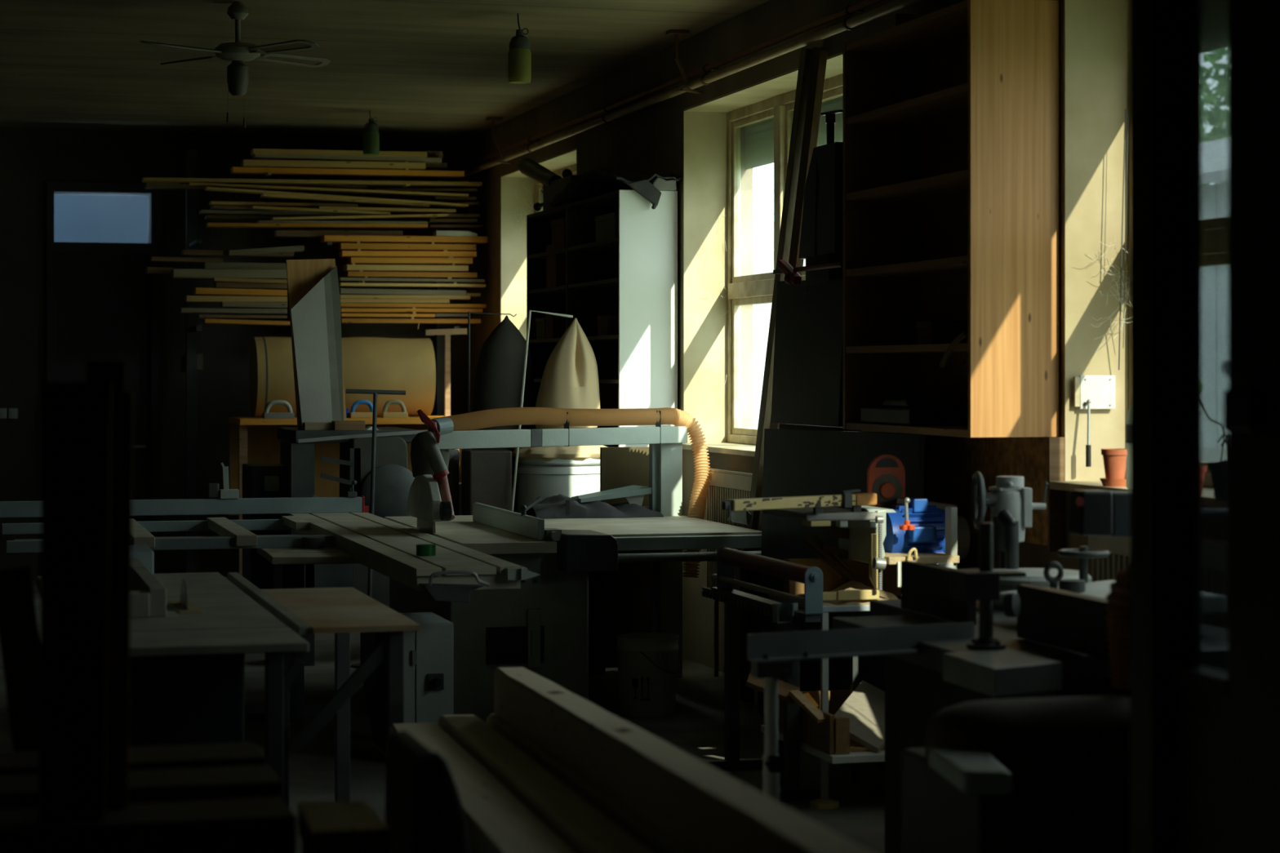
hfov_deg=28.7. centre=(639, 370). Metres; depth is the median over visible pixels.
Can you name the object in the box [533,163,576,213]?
window
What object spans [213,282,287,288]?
board
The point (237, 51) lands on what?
ceiling fan
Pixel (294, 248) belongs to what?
board
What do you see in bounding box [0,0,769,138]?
ceiling
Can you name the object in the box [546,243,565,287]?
storage box
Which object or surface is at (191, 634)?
work table
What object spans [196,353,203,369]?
switch box
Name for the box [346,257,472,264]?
board
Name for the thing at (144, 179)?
board
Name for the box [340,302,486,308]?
board
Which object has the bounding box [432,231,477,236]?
white offcut
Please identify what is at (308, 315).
panel
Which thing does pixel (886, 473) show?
holder
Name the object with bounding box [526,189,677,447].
tall cabinet
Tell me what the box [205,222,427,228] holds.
board
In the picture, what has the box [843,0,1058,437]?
shelf
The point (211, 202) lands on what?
board
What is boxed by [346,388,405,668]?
stand
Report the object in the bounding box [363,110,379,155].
lamp
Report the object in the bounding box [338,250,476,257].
board
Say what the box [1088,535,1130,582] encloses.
radiator
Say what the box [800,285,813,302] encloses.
cross
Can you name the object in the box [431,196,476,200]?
board
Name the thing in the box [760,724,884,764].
shelf
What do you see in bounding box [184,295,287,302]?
board
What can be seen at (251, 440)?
workbench
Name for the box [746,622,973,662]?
rail
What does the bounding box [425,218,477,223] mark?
board
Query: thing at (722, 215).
cobweb
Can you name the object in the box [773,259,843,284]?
clamp
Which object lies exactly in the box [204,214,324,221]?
board
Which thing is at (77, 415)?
post
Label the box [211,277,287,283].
board
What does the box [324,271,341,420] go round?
panel
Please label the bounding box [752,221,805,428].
outbuilding
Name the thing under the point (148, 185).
board
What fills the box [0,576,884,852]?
floor
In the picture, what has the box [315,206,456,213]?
board
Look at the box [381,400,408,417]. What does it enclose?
float
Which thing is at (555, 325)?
storage box
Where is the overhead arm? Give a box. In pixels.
[434,410,687,677]
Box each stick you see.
[264,172,271,176]
[401,183,410,186]
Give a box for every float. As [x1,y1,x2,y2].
[262,400,294,418]
[349,400,373,417]
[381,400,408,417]
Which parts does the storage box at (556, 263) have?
lid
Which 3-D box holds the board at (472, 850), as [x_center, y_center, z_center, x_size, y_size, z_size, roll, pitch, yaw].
[-0.277,1.109,5.871,0.293,0.256,4.338,0,0,-10]
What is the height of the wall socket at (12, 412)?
0.080 m
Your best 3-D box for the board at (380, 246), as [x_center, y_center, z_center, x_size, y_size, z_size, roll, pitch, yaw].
[-1.822,-0.970,19.590,1.065,0.050,0.171,0,0,-15]
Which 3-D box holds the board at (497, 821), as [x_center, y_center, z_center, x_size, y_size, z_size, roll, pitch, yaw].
[-0.332,1.044,5.813,0.157,0.244,4.238,0,0,-10]
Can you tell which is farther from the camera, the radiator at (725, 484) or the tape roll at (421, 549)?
the radiator at (725, 484)
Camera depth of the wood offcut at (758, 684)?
9.47 m
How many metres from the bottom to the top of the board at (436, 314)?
0.022 m
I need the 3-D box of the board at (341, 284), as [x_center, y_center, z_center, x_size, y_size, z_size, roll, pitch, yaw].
[-1.785,-0.672,19.597,1.146,0.024,0.164,0,0,-15]
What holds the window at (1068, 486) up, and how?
in the wall at (647, 140)
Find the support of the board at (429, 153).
on the board at (257, 156)
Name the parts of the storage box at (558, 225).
lid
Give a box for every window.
[53,194,147,243]
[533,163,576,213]
[682,73,843,457]
[1044,0,1130,491]
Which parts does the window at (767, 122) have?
sill, sash, sash, frame, sash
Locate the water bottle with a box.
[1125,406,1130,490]
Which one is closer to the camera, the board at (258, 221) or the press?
the press
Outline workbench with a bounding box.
[228,328,471,589]
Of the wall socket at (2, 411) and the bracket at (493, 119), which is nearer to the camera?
the bracket at (493, 119)
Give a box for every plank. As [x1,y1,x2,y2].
[739,46,827,702]
[739,48,813,685]
[887,13,914,433]
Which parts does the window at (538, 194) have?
sash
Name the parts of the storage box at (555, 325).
lid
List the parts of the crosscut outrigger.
cross rail, stop knob, stop arm, cross rail, cross rail, clamp lever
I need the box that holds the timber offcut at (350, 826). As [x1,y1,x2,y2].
[297,800,390,852]
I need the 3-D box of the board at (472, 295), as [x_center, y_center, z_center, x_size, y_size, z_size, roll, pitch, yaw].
[-1.337,-0.602,19.820,0.111,0.024,0.201,0,0,-15]
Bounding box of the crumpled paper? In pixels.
[364,426,378,430]
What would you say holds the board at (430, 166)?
on the board at (234, 170)
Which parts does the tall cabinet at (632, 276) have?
shelf, shelf, panel, shelf, shelf, panel, shelf, shelf, shelf, shelf, shelf, panel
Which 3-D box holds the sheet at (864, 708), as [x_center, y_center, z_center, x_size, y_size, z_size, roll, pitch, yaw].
[0.887,1.332,9.666,0.278,0.199,0.573,0,0,25]
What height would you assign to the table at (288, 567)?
0.800 m
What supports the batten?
attached to the board at (951, 463)
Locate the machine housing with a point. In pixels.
(1046, 775)
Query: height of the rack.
3.400 m
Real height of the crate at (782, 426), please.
1.378 m
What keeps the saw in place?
on the floor
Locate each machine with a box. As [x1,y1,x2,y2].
[242,426,427,666]
[760,497,970,809]
[831,546,1130,852]
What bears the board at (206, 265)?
on the board at (176, 273)
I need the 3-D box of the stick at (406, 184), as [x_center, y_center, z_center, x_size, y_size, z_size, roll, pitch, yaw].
[-1.832,-1.454,19.608,0.034,0.015,0.190,0,0,-15]
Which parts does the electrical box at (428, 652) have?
door, rotary knob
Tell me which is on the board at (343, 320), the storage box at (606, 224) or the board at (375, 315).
the board at (375, 315)
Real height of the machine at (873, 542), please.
1.165 m
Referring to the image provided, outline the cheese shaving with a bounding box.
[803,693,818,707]
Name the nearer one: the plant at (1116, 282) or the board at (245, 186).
the plant at (1116, 282)
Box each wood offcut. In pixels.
[302,422,333,430]
[331,420,364,430]
[745,671,799,704]
[787,689,826,723]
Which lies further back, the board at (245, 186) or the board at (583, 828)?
the board at (245, 186)
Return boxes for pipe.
[459,0,883,169]
[461,0,923,177]
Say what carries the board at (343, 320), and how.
on the rack
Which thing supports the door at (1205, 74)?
on the floor
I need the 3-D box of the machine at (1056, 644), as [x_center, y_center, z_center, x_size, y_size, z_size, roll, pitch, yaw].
[1.197,1.102,7.612,1.108,1.096,1.972,0,0,-15]
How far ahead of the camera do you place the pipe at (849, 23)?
13.43 m
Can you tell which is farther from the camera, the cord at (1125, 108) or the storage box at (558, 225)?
the storage box at (558, 225)
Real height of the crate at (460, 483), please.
0.947 m
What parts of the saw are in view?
push handle, fence lever, latch plate, rail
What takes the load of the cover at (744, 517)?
on the saw
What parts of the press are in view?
lock handle, crank lever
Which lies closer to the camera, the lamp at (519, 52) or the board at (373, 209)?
the lamp at (519, 52)
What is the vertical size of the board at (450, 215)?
0.026 m
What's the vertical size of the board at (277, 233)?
0.058 m
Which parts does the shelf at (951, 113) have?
panel, panel, bent strip, panel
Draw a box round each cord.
[1118,108,1125,369]
[1123,111,1128,347]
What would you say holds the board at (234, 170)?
on the stick at (268, 174)
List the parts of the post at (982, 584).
post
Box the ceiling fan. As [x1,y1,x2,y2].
[139,1,330,128]
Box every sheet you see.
[248,336,435,417]
[285,550,339,552]
[549,167,682,208]
[834,680,884,753]
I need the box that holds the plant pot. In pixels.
[1099,448,1127,486]
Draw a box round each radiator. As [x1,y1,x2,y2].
[706,467,752,676]
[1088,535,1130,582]
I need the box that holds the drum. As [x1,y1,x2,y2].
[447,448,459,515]
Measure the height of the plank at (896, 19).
3.180 m
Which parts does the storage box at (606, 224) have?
lid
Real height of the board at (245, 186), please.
0.067 m
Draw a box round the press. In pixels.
[970,471,1048,568]
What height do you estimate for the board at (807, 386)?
0.685 m
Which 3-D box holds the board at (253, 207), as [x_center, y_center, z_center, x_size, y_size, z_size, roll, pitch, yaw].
[-2.489,-1.245,19.475,1.064,0.052,0.217,0,0,-15]
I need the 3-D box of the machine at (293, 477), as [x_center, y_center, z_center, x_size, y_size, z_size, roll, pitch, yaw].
[-1.775,0.991,14.446,0.993,1.318,0.985,0,0,-15]
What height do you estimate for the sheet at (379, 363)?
0.612 m
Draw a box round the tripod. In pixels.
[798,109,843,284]
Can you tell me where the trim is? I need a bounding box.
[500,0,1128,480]
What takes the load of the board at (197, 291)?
on the board at (188, 298)
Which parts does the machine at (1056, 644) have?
ring plate, wheel stem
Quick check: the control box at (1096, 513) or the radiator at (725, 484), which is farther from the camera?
the radiator at (725, 484)
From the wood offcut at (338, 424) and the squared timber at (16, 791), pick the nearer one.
the squared timber at (16, 791)
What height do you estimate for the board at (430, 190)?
0.035 m
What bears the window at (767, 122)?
in the wall at (647, 140)
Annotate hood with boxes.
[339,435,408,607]
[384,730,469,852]
[406,474,441,521]
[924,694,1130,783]
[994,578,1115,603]
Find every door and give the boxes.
[45,181,162,573]
[1130,0,1279,852]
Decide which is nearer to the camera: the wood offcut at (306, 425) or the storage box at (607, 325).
the wood offcut at (306, 425)
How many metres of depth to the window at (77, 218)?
23.69 m
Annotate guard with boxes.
[406,409,454,533]
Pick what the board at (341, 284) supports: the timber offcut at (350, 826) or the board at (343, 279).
the board at (343, 279)
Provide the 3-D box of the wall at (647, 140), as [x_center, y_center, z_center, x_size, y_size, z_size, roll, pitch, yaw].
[1.645,-0.130,10.107,0.420,3.560,21.850,0,0,-15]
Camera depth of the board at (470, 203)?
19.78 m
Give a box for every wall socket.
[0,408,6,418]
[8,408,17,418]
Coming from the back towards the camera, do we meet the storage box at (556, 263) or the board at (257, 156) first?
the board at (257, 156)
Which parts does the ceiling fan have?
blade, blade, pull cord, rod, pull cord, blade, blade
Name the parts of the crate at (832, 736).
corner post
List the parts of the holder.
saw blade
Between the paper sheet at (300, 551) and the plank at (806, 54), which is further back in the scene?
the plank at (806, 54)
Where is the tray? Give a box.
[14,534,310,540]
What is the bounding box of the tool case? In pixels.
[861,399,968,426]
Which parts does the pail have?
bail handle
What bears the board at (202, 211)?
on the board at (220, 217)
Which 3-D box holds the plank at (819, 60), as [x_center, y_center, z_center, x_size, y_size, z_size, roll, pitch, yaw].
[0.698,0.048,12.281,0.072,3.224,0.710,0,0,-35]
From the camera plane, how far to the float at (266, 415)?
18.48 m
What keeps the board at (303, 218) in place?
on the board at (258, 221)
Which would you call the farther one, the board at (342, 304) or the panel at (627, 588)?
the board at (342, 304)
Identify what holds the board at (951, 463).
attached to the wall at (647, 140)
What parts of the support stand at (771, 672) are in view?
star knob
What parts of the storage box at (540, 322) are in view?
lid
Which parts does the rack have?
post, arm, arm, post, arm, post, arm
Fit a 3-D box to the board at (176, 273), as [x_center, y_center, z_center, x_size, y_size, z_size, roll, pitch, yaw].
[-3.154,-0.745,19.233,0.864,0.067,0.177,0,0,-15]
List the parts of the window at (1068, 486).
sill, frame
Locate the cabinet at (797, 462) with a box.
[756,428,924,767]
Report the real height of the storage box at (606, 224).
0.155 m
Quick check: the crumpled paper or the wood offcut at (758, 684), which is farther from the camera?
the crumpled paper
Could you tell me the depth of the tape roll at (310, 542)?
11.95 m
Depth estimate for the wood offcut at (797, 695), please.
9.39 m
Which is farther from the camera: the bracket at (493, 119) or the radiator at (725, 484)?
the bracket at (493, 119)
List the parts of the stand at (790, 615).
stand leg, rod, carrier rail, stand leg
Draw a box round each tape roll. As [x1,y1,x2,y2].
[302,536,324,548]
[416,544,435,555]
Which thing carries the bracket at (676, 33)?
attached to the ceiling
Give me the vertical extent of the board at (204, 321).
0.046 m
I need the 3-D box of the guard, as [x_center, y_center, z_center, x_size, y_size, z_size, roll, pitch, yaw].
[-1.000,0.483,12.270,0.218,0.594,0.825,0,0,-15]
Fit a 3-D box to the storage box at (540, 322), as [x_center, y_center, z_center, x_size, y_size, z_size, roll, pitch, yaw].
[-0.565,-0.280,16.555,0.204,0.140,0.250,0,0,-15]
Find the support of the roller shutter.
attached to the window at (767, 122)
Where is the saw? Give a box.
[288,496,761,723]
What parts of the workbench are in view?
leg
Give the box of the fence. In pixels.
[722,488,876,521]
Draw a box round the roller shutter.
[745,95,843,169]
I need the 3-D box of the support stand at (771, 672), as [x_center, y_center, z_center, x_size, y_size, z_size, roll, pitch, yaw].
[0.393,1.226,6.892,0.629,0.836,0.534,0,0,-15]
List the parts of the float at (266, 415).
handle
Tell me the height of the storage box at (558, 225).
0.200 m
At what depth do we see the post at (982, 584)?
6.98 m
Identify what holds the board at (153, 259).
on the board at (206, 265)
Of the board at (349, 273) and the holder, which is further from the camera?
the board at (349, 273)
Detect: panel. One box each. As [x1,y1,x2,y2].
[285,258,346,429]
[290,276,332,429]
[324,265,343,420]
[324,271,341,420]
[600,446,648,667]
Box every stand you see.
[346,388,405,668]
[701,546,822,802]
[751,661,792,802]
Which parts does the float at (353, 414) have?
handle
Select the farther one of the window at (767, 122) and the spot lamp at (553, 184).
the spot lamp at (553, 184)
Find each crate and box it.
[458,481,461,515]
[763,689,884,754]
[779,423,860,431]
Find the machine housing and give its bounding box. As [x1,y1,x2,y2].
[902,694,1130,852]
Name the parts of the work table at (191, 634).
saw blade, motor, leg, leg, plate, leg, leg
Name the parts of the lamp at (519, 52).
cord, lamp shade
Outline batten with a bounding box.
[1048,437,1064,551]
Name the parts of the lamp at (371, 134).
lamp shade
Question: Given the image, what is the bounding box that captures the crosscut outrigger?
[0,462,368,553]
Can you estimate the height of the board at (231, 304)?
0.047 m
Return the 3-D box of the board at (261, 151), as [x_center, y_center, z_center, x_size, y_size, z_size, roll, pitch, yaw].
[-2.337,-1.690,19.455,1.352,0.045,0.179,0,0,-15]
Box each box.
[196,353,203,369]
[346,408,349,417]
[360,612,453,757]
[535,317,546,339]
[545,313,565,338]
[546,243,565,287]
[551,217,565,249]
[594,212,618,241]
[596,315,618,335]
[1069,489,1130,537]
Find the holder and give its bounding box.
[866,453,905,506]
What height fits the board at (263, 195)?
0.094 m
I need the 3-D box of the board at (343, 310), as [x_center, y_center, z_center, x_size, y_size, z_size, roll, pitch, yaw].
[-1.799,-0.474,19.616,1.116,0.032,0.187,0,0,-15]
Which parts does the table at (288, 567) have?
table plate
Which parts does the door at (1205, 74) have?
glazing rail, panel, glass pane, wire handle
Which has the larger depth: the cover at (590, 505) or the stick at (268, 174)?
the stick at (268, 174)
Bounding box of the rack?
[186,149,459,573]
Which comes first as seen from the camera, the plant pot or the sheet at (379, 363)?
the plant pot
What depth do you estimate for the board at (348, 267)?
19.51 m
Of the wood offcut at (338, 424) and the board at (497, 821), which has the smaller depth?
the board at (497, 821)
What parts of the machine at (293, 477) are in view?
type plate, guide rail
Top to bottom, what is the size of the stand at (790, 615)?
0.917 m
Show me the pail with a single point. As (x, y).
(647, 662)
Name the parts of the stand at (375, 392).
foot plate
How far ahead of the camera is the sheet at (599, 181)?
14.99 m
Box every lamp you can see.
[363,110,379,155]
[508,13,531,84]
[518,158,589,211]
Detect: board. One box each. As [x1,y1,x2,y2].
[142,177,482,186]
[144,182,367,189]
[145,266,173,275]
[150,256,222,262]
[171,268,287,279]
[178,307,287,314]
[181,249,293,257]
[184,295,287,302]
[188,182,468,196]
[193,287,287,296]
[196,315,287,318]
[199,209,377,216]
[202,262,286,270]
[202,319,289,325]
[204,186,468,207]
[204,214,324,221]
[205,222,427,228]
[208,200,358,207]
[210,205,252,210]
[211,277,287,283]
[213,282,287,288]
[220,302,287,308]
[227,245,304,256]
[230,166,464,177]
[240,159,425,169]
[250,148,426,157]
[251,205,390,215]
[252,153,441,163]
[255,220,427,223]
[260,193,430,208]
[271,213,448,220]
[274,230,402,237]
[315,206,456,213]
[320,235,487,243]
[337,243,475,250]
[337,277,484,282]
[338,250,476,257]
[338,282,485,287]
[338,288,466,295]
[339,294,470,299]
[340,298,449,303]
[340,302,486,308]
[340,308,482,312]
[341,313,435,317]
[341,318,480,323]
[343,264,468,271]
[344,271,477,278]
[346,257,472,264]
[372,188,477,192]
[386,742,478,852]
[389,722,575,852]
[422,163,447,170]
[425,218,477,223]
[426,151,443,158]
[426,224,484,228]
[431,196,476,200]
[433,313,467,316]
[437,714,653,852]
[444,213,479,218]
[453,201,479,206]
[466,293,480,297]
[770,279,843,426]
[923,434,1048,546]
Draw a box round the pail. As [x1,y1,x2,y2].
[615,632,680,717]
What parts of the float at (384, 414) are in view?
handle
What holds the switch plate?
attached to the electrical box at (428, 652)
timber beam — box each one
[486,713,684,852]
[493,666,873,852]
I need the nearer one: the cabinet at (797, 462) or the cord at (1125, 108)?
the cord at (1125, 108)
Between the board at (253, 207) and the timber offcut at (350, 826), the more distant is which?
the board at (253, 207)
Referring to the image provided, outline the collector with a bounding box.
[461,310,607,515]
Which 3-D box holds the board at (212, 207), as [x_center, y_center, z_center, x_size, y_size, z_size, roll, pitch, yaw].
[-3.153,-1.262,19.397,0.331,0.026,0.173,0,0,-15]
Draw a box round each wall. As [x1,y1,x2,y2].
[0,127,467,581]
[467,0,1091,672]
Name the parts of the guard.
saw blade, red lever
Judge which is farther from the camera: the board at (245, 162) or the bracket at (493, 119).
the board at (245, 162)
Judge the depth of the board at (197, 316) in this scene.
19.25 m
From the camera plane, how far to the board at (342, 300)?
19.50 m
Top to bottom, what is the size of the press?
0.439 m
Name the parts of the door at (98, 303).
handle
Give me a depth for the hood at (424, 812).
5.07 m
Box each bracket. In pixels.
[485,116,513,164]
[665,29,702,93]
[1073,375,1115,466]
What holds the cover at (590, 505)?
on the saw
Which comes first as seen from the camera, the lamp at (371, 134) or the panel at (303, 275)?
the panel at (303, 275)
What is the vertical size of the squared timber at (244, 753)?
0.100 m
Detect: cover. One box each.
[525,484,663,519]
[730,511,752,524]
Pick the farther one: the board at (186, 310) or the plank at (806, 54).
the board at (186, 310)
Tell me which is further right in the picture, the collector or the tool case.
the tool case
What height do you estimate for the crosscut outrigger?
0.353 m
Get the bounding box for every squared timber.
[0,742,266,775]
[0,764,282,808]
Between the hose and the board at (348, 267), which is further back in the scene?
the board at (348, 267)
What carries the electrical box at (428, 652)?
on the floor
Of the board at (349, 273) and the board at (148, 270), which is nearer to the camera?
the board at (148, 270)
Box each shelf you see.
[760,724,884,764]
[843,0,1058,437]
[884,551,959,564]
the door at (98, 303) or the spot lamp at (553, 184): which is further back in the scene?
the door at (98, 303)
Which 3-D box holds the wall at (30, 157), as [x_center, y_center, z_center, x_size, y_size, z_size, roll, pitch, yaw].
[-5.218,-0.130,19.722,8.640,3.560,0.300,0,0,-15]
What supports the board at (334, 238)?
on the board at (380, 246)
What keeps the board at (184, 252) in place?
on the board at (153, 259)
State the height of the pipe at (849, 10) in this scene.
0.046 m
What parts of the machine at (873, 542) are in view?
leg, panel, scale plate, white plate, motor, inspection plate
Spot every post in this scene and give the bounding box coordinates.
[38,382,111,823]
[948,522,1026,649]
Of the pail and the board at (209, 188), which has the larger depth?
the board at (209, 188)
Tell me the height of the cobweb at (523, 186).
0.360 m
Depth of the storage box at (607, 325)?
14.82 m
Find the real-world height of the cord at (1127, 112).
0.889 m
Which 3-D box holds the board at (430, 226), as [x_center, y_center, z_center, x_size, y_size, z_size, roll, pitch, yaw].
[-1.467,-1.145,19.840,0.432,0.024,0.167,0,0,-15]
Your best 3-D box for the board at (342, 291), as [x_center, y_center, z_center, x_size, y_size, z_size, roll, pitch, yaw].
[-1.861,-0.616,19.581,0.990,0.048,0.172,0,0,-15]
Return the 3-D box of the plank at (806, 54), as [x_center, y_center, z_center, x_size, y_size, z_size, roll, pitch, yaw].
[0.648,0.045,12.442,0.065,3.228,0.808,0,0,-27]
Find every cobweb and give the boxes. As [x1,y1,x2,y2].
[510,186,533,227]
[702,215,728,384]
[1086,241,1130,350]
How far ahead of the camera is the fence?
9.37 m
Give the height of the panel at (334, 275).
0.944 m
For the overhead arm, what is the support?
on the floor
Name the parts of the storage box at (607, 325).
lid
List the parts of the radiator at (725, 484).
plate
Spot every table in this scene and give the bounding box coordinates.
[35,545,420,806]
[244,546,358,723]
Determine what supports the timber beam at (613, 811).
on the timber beam
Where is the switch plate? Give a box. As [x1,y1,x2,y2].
[426,673,444,690]
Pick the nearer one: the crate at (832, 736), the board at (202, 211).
the crate at (832, 736)
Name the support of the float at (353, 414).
on the workbench
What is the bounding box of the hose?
[434,407,710,577]

